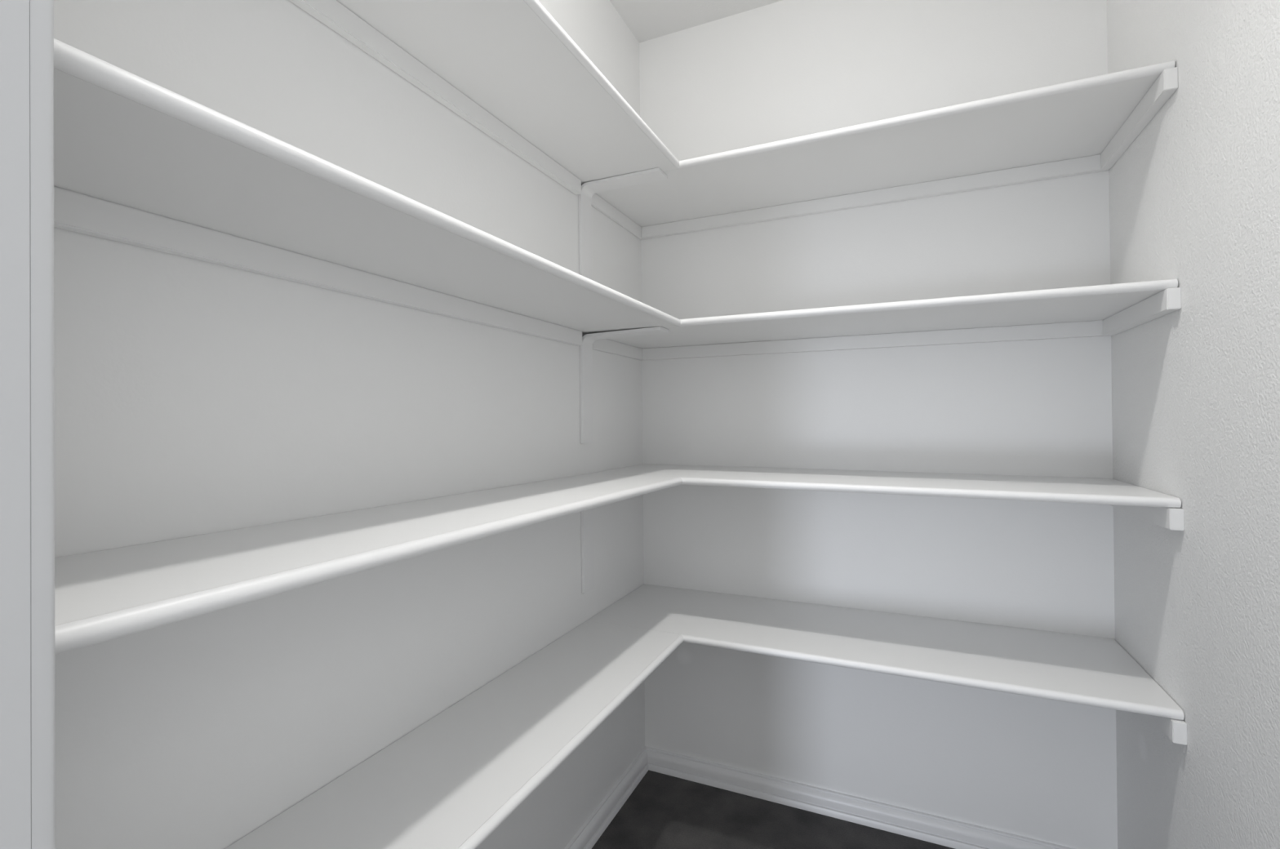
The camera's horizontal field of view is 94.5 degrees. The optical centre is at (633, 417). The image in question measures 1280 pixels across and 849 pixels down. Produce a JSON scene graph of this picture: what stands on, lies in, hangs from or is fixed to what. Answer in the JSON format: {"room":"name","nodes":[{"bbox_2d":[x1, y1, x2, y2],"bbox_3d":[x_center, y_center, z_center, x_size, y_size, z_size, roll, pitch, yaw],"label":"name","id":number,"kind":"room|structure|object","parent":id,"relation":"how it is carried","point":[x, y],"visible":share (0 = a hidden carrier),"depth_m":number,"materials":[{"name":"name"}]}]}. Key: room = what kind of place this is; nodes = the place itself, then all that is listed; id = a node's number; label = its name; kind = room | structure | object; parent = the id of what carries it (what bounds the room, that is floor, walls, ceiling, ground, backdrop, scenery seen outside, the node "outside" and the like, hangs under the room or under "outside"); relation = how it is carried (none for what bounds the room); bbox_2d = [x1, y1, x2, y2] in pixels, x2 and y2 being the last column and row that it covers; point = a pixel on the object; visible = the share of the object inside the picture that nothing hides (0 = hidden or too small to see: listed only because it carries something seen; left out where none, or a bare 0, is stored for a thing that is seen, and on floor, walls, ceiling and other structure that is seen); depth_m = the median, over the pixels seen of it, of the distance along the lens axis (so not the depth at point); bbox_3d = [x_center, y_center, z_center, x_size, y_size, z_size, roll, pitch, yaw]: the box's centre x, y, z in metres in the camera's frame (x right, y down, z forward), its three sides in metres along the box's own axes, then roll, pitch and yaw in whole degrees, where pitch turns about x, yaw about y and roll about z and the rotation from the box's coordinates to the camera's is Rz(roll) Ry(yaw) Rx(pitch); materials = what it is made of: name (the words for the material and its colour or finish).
{"room":"food storage area","nodes":[
{"label":"food storage area","id":0,"kind":"room"},
{"bbox_2d":[53,0,644,848],"bbox_3d":[-0.365,-0.052,1.251,0.100,2.440,1.886,-1,0,24],"label":"wall","id":1,"kind":"structure","parent":0,"point":[193,397],"depth_m":0.88,"materials":[{"name":"white paint"}]},
{"bbox_2d":[564,746,648,848],"bbox_3d":[-0.298,1.135,1.226,0.020,0.065,1.671,-1,0,24],"label":"baseboard","id":2,"kind":"structure","parent":1,"relation":"attached to","point":[587,836],"depth_m":1.72,"materials":[{"name":"white wood"}]},
{"bbox_2d":[53,38,1181,443],"bbox_3d":[0.263,-0.098,0.975,1.274,0.322,1.669,-1,0,24],"label":"corner shelf","id":3,"kind":"object","parent":1,"relation":"attached to","point":[138,162],"visible":1,"depth_m":0.81,"materials":[{"name":"white wood"}]},
{"bbox_2d":[54,464,1184,654],"bbox_3d":[0.266,0.304,0.973,1.274,0.331,1.669,-1,0,24],"label":"corner shelf","id":4,"kind":"object","parent":1,"relation":"attached to","point":[108,594],"visible":1,"depth_m":0.77,"materials":[{"name":"white wood"}]},
{"bbox_2d":[225,584,1186,848],"bbox_3d":[0.269,0.580,0.971,1.274,0.065,1.669,-1,0,24],"label":"corner shelf","id":5,"kind":"object","parent":1,"relation":"attached to","point":[450,782],"visible":1,"depth_m":1.22,"materials":[{"name":"white wood"}]},
{"bbox_2d":[288,0,1177,279],"bbox_3d":[0.260,-0.506,0.978,1.274,0.324,1.669,-1,0,24],"label":"corner shelf","id":6,"kind":"object","parent":1,"relation":"attached to","point":[508,68],"visible":0.98,"depth_m":1.35,"materials":[{"name":"white wood"}]},
{"bbox_2d":[609,0,782,43],"bbox_3d":[0.250,-1.318,0.975,1.474,0.080,1.886,-1,0,24],"label":"ceiling","id":7,"kind":"structure","parent":0,"point":[647,20],"depth_m":1.85,"materials":[{"name":"white paint"}]},
{"bbox_2d":[591,769,955,848],"bbox_3d":[-0.010,1.185,0.310,1.500,0.050,3.300,-1,0,24],"label":"floor","id":8,"kind":"structure","parent":0,"point":[663,811],"depth_m":1.69,"materials":[{"name":"grey tile"}]},
{"bbox_2d":[639,0,1117,848],"bbox_3d":[0.629,-0.057,1.780,1.274,2.440,0.100,-1,0,24],"label":"wall","id":9,"kind":"structure","parent":0,"point":[1042,769],"depth_m":1.68,"materials":[{"name":"paint"}]},
{"bbox_2d":[645,746,1075,848],"bbox_3d":[0.614,1.131,1.718,1.274,0.065,0.020,-1,0,24],"label":"baseboard","id":10,"kind":"structure","parent":9,"relation":"attached to","point":[940,830],"depth_m":1.72,"materials":[{"name":"white wood"}]},
{"bbox_2d":[1106,0,1279,848],"bbox_3d":[0.886,-0.065,0.683,0.100,2.440,1.886,-1,0,24],"label":"wall","id":11,"kind":"structure","parent":0,"point":[1194,198],"depth_m":1.02,"materials":[{"name":"white paint"}]},
{"bbox_3d":[-0.106,-0.060,0.161,1.274,2.440,0.115,-1,0,24],"label":"wall","id":12,"kind":"structure","parent":0,"visible":0},
{"bbox_2d":[0,0,31,848],"bbox_3d":[-0.020,0.135,0.121,0.776,2.048,0.116,-1,0,24],"label":"trim","id":13,"kind":"structure","parent":12,"relation":"attached to","point":[15,124],"depth_m":0.32,"materials":[{"name":"grey wood"}]},
{"bbox_2d":[29,0,55,848],"bbox_3d":[0.006,0.116,0.179,0.855,2.087,0.011,-1,0,24],"label":"trim","id":14,"kind":"structure","parent":12,"relation":"attached to","point":[41,11],"depth_m":0.33,"materials":[{"name":"grey wood"}]}
]}

